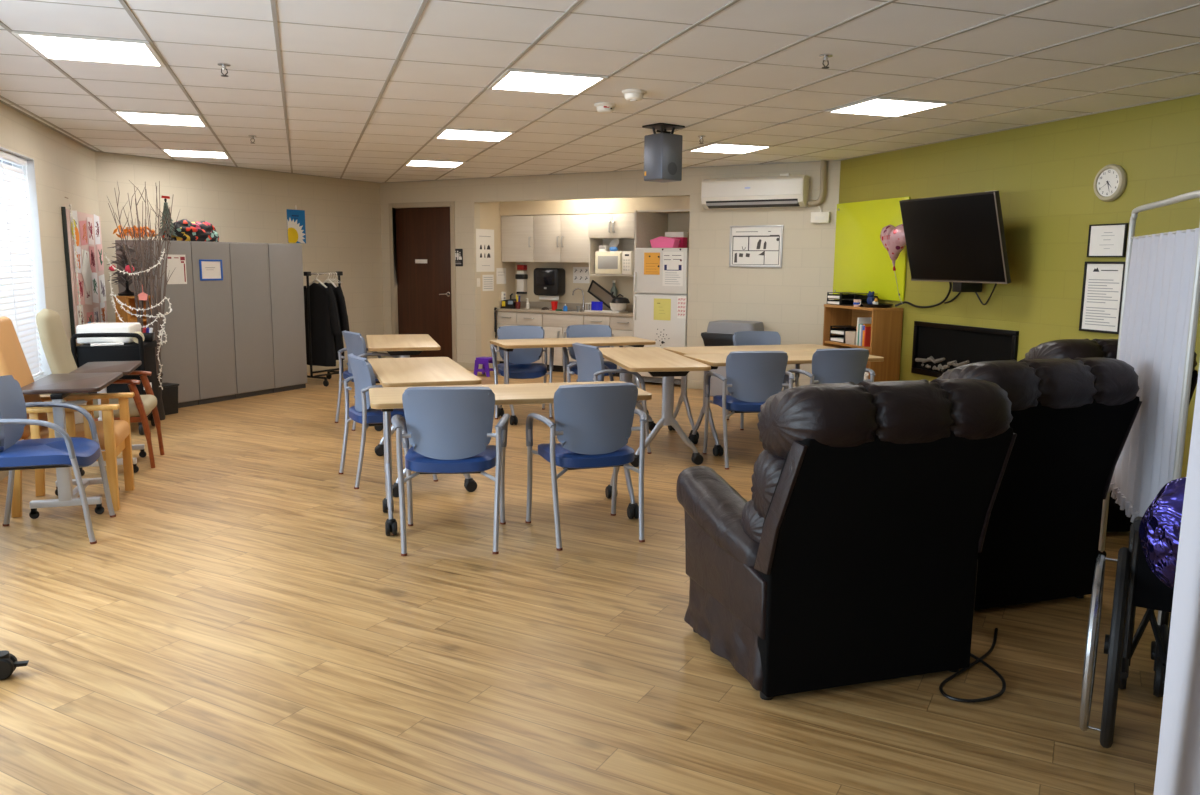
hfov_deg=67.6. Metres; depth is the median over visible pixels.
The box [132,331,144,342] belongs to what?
rolled towel
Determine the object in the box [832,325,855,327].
tray
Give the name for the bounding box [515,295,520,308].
pencil cup
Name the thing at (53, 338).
cushion
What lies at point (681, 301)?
paper note
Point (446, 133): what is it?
recessed light
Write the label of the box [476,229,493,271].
poster
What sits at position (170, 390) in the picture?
waste bin
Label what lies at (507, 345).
work table
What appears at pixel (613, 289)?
bottle
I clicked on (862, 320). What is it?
book
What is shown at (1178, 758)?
privacy screen
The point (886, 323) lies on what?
bookcase
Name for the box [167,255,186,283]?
paper notice
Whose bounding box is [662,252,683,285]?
paper note
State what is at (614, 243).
plate
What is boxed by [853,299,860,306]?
mug
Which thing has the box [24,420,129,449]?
seat cushion
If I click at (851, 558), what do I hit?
recliner
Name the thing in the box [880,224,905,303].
foil balloon
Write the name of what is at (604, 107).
smoke detector
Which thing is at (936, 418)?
pillow
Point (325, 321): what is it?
garment
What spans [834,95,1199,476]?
wall
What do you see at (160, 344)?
string
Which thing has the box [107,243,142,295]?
tree
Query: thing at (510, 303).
dock
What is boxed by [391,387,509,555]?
armchair
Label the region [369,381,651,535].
work table
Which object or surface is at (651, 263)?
paper note
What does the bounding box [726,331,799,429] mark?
armchair
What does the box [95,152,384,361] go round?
wall
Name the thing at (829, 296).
tray
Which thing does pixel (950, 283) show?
cable
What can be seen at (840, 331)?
tray
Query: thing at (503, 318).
base cabinet
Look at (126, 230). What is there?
leaf garland
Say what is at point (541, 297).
paper towel
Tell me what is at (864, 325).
book
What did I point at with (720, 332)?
storage bin
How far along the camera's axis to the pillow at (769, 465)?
2.99 m
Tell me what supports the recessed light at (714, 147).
in the ceiling
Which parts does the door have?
name plate, handle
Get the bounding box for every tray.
[584,310,627,312]
[587,280,614,308]
[827,292,856,293]
[827,292,856,304]
[827,293,853,298]
[827,298,853,304]
[830,325,855,342]
[830,326,855,335]
[830,334,844,342]
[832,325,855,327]
[840,293,877,305]
[840,299,866,305]
[841,294,877,299]
[861,303,892,307]
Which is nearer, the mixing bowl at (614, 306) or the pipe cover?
the pipe cover
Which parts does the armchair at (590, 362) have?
leg, backrest, armrest, armrest, leg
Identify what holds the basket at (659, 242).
on the refrigerator
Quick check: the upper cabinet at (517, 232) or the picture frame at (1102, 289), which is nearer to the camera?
the picture frame at (1102, 289)
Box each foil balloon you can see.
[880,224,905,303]
[1139,477,1185,589]
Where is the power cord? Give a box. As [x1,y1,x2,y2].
[939,628,1005,702]
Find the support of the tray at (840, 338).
on the tray at (840, 332)
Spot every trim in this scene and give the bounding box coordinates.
[0,0,1199,182]
[388,201,456,362]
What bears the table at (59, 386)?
on the floor
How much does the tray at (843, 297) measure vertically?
0.058 m
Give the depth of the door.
12.52 m
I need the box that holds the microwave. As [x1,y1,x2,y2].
[595,251,633,274]
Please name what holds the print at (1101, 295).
attached to the picture frame at (1102, 289)
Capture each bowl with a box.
[610,303,626,310]
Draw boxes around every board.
[61,204,107,344]
[833,197,909,300]
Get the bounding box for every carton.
[599,245,609,250]
[665,232,687,247]
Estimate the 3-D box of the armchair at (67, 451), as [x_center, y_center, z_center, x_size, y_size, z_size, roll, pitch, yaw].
[-2.965,0.315,4.771,0.557,0.851,0.607,-2,9,-18]
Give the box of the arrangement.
[107,180,179,420]
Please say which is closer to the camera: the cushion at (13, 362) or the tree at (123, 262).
the cushion at (13, 362)
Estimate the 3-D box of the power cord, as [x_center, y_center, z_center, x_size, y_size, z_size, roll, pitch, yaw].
[1.427,0.985,3.329,0.200,0.012,0.727,6,10,32]
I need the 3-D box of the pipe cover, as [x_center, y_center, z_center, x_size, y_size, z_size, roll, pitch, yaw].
[2.319,-2.273,9.539,0.181,0.472,0.114,5,10,30]
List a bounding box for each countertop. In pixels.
[496,301,632,316]
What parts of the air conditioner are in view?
panel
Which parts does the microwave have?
door, handle, control panel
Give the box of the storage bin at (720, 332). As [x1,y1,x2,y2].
[701,320,763,396]
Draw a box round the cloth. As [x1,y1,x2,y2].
[591,301,602,310]
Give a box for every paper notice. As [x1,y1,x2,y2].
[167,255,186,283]
[482,275,493,290]
[496,268,505,283]
[573,267,589,282]
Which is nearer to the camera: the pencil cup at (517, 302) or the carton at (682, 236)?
the carton at (682, 236)
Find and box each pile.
[90,343,123,345]
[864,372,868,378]
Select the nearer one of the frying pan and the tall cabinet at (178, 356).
the tall cabinet at (178, 356)
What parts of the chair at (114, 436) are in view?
leg, leg, armrest, armrest, rail, leg, seat rail, leg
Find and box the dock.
[501,293,515,308]
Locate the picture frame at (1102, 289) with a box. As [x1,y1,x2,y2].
[1079,262,1125,333]
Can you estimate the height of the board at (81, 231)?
1.286 m
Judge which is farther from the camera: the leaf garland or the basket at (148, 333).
the leaf garland
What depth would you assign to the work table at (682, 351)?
7.76 m
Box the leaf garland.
[113,225,154,238]
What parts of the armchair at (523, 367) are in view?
armrest, leg, leg, backrest, seat, leg, leg, armrest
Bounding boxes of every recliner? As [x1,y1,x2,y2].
[676,379,1016,699]
[937,357,1141,609]
[1024,338,1197,531]
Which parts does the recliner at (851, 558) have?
armrest, panel, trim, panel, trim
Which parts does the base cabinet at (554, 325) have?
door, door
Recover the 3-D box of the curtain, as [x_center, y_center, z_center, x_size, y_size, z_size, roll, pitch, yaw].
[2.353,-0.090,3.851,0.047,1.210,1.182,4,9,20]
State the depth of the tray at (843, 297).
8.93 m
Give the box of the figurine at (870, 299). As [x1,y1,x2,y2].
[867,291,874,303]
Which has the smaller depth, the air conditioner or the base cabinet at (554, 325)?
the air conditioner
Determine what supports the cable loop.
hanging from the countertop at (535, 307)
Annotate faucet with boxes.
[572,288,589,309]
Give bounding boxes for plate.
[609,239,618,246]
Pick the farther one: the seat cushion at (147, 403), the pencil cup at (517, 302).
the pencil cup at (517, 302)
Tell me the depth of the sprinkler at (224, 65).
5.03 m
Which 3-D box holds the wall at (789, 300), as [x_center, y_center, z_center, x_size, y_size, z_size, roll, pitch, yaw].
[-0.270,-1.508,11.287,6.524,2.553,0.122,5,10,30]
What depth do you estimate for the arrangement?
8.09 m
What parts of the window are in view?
sill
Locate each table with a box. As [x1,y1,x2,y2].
[21,372,122,518]
[70,361,146,475]
[366,334,440,430]
[368,357,480,496]
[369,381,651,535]
[490,336,655,424]
[599,347,710,466]
[663,344,834,438]
[683,351,883,455]
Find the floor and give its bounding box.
[0,368,1169,794]
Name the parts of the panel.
rail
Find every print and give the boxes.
[1085,279,1118,326]
[1102,232,1114,248]
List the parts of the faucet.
spout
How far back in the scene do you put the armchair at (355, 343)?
7.90 m
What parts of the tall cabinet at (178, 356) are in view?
door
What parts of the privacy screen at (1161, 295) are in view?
curtain rod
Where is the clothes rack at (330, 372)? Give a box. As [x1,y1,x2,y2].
[303,271,343,386]
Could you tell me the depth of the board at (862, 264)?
9.00 m
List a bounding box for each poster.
[286,205,305,242]
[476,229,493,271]
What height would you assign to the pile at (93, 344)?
0.012 m
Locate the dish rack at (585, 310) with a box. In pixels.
[584,303,627,312]
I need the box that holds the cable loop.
[494,307,496,337]
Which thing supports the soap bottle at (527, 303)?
on the countertop at (535, 307)
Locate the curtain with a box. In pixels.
[1111,228,1198,516]
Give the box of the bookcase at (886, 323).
[823,304,902,381]
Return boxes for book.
[856,317,871,344]
[859,324,862,345]
[861,325,862,345]
[862,324,870,345]
[864,327,870,346]
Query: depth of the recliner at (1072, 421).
3.77 m
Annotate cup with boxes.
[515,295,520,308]
[551,301,557,309]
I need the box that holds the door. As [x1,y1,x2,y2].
[395,207,451,358]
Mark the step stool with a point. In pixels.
(485, 361)
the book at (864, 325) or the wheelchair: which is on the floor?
the wheelchair
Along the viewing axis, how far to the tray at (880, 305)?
8.51 m
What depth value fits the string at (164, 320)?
7.96 m
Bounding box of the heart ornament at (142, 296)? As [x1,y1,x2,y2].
[138,285,147,299]
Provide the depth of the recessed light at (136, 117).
6.95 m
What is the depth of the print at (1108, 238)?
6.32 m
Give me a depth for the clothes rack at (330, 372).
10.58 m
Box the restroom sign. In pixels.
[455,249,462,265]
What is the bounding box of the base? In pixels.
[0,650,28,679]
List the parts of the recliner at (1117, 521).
trim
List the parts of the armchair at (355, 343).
leg, backrest, armrest, seat, armrest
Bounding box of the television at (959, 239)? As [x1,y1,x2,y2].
[899,191,1010,291]
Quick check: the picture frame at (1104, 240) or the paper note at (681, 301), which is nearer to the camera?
the picture frame at (1104, 240)
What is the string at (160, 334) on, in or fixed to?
hanging from the arrangement
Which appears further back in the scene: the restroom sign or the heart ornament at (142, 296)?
the restroom sign
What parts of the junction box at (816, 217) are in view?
label plate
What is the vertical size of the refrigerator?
1.645 m
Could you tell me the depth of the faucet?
12.22 m
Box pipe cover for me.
[807,160,827,205]
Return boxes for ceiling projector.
[642,123,684,182]
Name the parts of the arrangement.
pot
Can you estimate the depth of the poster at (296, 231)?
11.46 m
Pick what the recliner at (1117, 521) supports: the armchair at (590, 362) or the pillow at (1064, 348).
the pillow at (1064, 348)
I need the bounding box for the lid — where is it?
[76,322,140,343]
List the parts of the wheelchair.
frame, frame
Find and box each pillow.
[741,499,763,542]
[751,450,784,518]
[757,379,1012,458]
[937,357,1139,410]
[1024,338,1196,371]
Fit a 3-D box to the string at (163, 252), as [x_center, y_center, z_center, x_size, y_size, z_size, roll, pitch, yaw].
[-4.127,-1.197,7.908,0.522,0.243,0.173,-1,9,-7]
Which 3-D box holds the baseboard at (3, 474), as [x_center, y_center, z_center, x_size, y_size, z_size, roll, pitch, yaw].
[-2.877,1.019,2.608,0.012,0.100,14.800,-2,9,-18]
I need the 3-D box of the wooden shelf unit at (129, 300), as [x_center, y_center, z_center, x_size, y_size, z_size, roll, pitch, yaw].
[-4.433,-0.413,8.601,0.210,1.120,0.270,6,10,31]
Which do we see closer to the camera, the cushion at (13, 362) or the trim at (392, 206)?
the cushion at (13, 362)
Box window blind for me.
[0,150,43,377]
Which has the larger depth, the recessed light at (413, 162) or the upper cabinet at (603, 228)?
the upper cabinet at (603, 228)
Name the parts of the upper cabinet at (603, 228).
door, door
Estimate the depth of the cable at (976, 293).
7.41 m
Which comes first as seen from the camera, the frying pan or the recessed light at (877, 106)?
the recessed light at (877, 106)
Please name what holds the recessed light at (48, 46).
in the ceiling
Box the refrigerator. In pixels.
[633,248,688,384]
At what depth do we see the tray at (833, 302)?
9.12 m
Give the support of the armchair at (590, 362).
on the floor
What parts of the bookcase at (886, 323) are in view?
panel, shelf, panel, panel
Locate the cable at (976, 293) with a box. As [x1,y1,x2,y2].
[975,284,996,304]
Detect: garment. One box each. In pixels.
[304,274,340,366]
[323,272,348,359]
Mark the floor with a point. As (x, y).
(247, 619)
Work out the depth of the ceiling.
5.19 m
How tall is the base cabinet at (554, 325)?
0.780 m
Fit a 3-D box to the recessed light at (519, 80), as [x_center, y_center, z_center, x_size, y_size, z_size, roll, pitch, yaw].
[-0.331,-1.914,5.459,0.600,0.012,0.600,-2,9,-18]
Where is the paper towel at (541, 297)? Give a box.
[539,295,558,299]
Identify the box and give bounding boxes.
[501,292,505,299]
[811,206,830,222]
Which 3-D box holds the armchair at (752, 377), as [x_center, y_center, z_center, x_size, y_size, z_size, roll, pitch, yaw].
[1.110,0.058,6.704,0.607,0.851,0.557,-1,9,-8]
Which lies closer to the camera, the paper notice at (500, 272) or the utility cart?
the utility cart
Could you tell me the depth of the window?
7.13 m
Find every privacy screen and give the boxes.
[1098,190,1199,624]
[1153,363,1199,794]
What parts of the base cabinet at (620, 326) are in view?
drawer, drawer, door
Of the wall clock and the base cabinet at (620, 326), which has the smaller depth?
the wall clock
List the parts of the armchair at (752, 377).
leg, armrest, leg, seat, backrest, armrest, leg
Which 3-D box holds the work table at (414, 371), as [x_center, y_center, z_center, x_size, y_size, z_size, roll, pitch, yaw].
[-1.253,0.161,6.264,0.610,0.735,1.440,-2,9,-18]
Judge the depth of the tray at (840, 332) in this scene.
9.13 m
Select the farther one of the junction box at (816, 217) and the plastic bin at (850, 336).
the junction box at (816, 217)
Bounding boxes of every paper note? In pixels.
[644,253,659,274]
[654,298,670,319]
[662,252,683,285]
[677,297,685,318]
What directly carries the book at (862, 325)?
on the bookcase at (886, 323)
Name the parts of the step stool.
leg panel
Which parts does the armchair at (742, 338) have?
leg, backrest, leg, armrest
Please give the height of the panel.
2.090 m
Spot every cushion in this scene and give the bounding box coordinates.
[0,316,47,438]
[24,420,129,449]
[36,309,87,400]
[93,395,156,417]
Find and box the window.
[0,146,51,380]
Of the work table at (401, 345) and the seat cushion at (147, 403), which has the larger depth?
the work table at (401, 345)
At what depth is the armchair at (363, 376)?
5.87 m
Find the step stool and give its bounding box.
[474,357,493,376]
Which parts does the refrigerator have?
handle, handle, fridge door, freezer door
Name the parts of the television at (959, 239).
wall arm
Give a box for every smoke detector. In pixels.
[594,102,615,113]
[622,89,645,101]
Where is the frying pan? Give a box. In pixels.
[611,292,629,302]
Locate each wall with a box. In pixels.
[0,102,98,439]
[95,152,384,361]
[380,161,840,387]
[480,196,689,367]
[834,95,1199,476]
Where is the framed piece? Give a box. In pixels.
[729,225,782,267]
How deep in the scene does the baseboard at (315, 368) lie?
12.11 m
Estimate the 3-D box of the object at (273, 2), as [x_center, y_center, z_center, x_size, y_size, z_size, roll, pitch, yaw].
[0.230,-1.791,4.647,7.397,0.007,17.500,-2,9,-18]
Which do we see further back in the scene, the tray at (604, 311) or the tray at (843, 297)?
the tray at (604, 311)
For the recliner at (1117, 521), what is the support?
on the floor
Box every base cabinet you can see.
[497,312,542,363]
[543,314,583,371]
[584,315,632,376]
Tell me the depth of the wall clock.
6.26 m
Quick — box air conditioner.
[701,173,809,209]
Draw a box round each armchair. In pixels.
[0,375,115,543]
[335,330,399,430]
[339,353,437,488]
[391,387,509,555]
[490,326,553,418]
[525,383,646,550]
[562,325,622,381]
[566,343,650,453]
[702,351,793,469]
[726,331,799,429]
[784,348,874,389]
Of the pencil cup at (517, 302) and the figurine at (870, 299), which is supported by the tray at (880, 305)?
the figurine at (870, 299)
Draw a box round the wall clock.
[1094,164,1126,201]
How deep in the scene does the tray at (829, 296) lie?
9.12 m
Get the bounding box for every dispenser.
[515,265,527,293]
[534,268,564,299]
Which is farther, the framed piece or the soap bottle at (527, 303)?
the soap bottle at (527, 303)
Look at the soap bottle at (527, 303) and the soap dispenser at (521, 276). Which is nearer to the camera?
the soap bottle at (527, 303)
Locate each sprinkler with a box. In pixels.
[218,63,230,76]
[819,54,832,68]
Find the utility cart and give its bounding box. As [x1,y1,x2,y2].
[71,333,158,434]
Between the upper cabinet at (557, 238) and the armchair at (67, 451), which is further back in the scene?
the upper cabinet at (557, 238)
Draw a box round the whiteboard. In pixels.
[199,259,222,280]
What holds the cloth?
on the dish rack at (585, 310)
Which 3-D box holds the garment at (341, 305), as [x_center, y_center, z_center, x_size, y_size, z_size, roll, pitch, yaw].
[-3.251,-0.983,10.807,0.554,1.038,0.160,5,10,28]
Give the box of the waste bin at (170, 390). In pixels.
[162,382,178,414]
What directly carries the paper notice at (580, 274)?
attached to the wall at (491, 213)
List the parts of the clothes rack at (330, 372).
hanging rail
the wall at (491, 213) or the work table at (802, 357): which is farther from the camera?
the wall at (491, 213)
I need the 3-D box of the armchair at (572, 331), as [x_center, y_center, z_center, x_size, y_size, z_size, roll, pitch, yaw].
[-0.085,-0.284,8.905,0.607,0.851,0.557,-1,9,-9]
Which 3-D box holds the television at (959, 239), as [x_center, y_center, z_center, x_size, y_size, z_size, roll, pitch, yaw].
[2.997,-1.284,7.391,0.463,0.825,1.150,-2,9,-18]
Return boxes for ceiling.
[0,0,1199,182]
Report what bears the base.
on the floor
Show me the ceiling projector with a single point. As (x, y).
(663, 149)
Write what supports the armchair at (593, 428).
on the floor
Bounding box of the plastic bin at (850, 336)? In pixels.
[845,326,856,344]
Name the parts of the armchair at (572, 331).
leg, armrest, backrest, seat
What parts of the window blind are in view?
rail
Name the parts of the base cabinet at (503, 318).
drawer, door, drawer, door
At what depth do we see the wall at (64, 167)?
7.57 m
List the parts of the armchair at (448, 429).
armrest, leg, leg, backrest, seat, leg, armrest, leg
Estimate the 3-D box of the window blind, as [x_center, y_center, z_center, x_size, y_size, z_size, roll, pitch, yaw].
[-4.304,-0.929,6.515,0.084,1.685,1.310,-2,9,-18]
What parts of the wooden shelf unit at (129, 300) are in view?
shelf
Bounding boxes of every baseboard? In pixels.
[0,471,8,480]
[307,356,384,372]
[385,356,783,390]
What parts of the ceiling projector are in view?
ceiling plate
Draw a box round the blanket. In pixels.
[163,219,218,241]
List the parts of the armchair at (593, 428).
leg, armrest, leg, seat, backrest, leg, armrest, leg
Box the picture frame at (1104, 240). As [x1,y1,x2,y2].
[1087,223,1128,256]
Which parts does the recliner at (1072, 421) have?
trim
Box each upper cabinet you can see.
[501,215,533,261]
[534,214,588,262]
[588,213,633,275]
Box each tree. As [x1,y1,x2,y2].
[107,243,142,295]
[157,196,176,240]
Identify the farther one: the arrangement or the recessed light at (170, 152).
the recessed light at (170, 152)
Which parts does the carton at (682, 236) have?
lid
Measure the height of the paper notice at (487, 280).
0.220 m
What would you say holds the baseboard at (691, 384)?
attached to the wall at (789, 300)
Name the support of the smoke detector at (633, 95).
attached to the ceiling
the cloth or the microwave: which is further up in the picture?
the microwave
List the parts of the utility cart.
push handle, panel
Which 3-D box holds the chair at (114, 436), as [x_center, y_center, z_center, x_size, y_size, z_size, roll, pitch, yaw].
[-3.241,0.086,5.347,0.760,1.122,0.560,-2,9,-18]
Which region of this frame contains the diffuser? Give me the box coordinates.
[408,161,460,166]
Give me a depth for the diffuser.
10.01 m
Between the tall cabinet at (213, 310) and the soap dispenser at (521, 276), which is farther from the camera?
the soap dispenser at (521, 276)
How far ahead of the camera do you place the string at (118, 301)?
7.93 m
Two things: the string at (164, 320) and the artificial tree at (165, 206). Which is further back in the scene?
the artificial tree at (165, 206)
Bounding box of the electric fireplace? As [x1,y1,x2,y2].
[911,321,1018,377]
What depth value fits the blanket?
9.00 m
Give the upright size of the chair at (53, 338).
1.123 m
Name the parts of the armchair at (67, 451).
leg, backrest, armrest, seat, armrest, leg, leg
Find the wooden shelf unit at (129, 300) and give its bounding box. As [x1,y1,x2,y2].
[113,295,151,327]
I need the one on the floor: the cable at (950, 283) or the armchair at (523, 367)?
the armchair at (523, 367)
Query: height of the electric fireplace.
0.485 m
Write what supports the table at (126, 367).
on the floor
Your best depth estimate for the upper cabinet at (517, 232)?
12.30 m
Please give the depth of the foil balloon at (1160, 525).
2.39 m
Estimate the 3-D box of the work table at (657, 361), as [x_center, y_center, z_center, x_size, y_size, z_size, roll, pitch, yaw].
[0.362,0.035,7.186,0.610,0.735,1.520,-1,9,-11]
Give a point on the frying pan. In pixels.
(617, 299)
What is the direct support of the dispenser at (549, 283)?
attached to the wall at (491, 213)
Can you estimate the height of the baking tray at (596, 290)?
0.380 m
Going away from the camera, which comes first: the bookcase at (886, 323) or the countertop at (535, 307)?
the bookcase at (886, 323)
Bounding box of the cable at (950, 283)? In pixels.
[895,282,960,307]
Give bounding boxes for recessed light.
[11,31,165,66]
[112,110,207,126]
[161,149,229,158]
[404,159,465,167]
[434,128,514,141]
[487,69,607,95]
[688,143,772,153]
[825,97,951,116]
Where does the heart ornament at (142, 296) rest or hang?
hanging from the arrangement
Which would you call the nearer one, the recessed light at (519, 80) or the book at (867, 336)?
the recessed light at (519, 80)
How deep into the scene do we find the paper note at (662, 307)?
10.67 m
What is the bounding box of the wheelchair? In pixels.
[1079,516,1173,747]
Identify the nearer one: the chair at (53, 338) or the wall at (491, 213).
the chair at (53, 338)
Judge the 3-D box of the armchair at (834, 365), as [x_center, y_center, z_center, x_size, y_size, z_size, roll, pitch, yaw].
[1.772,0.024,6.961,0.607,0.851,0.557,-2,9,-13]
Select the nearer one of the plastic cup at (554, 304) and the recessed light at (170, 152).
the recessed light at (170, 152)
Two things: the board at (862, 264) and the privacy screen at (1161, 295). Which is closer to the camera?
the privacy screen at (1161, 295)
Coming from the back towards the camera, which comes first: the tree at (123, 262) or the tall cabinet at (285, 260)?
the tall cabinet at (285, 260)
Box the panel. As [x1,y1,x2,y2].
[632,209,689,381]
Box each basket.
[142,328,154,340]
[650,236,679,247]
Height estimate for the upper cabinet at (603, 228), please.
0.795 m
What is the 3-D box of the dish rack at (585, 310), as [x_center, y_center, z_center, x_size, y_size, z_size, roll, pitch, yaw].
[0.080,-1.183,11.812,0.540,0.114,0.260,5,10,30]
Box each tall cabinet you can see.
[115,240,199,407]
[189,241,236,404]
[228,242,274,398]
[267,243,306,392]
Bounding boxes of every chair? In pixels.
[0,316,134,517]
[36,309,164,467]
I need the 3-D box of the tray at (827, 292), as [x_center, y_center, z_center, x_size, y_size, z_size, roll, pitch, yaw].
[2.484,-1.062,9.097,0.260,0.006,0.240,-2,9,-18]
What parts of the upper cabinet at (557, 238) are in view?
door, door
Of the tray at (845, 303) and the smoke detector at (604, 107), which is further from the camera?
the tray at (845, 303)
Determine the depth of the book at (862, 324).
8.67 m
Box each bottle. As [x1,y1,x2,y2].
[526,298,529,308]
[610,280,616,309]
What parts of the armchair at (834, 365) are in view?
armrest, backrest, armrest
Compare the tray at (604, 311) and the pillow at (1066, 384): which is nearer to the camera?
the pillow at (1066, 384)
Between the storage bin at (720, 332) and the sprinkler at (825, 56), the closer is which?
the sprinkler at (825, 56)
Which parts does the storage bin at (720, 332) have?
lid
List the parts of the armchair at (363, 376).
leg, armrest, leg, backrest, armrest, seat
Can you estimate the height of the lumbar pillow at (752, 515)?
0.227 m
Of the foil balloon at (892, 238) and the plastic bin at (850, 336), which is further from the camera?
the plastic bin at (850, 336)
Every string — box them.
[104,248,164,275]
[109,273,165,328]
[111,294,171,317]
[157,327,166,344]
[157,328,163,389]

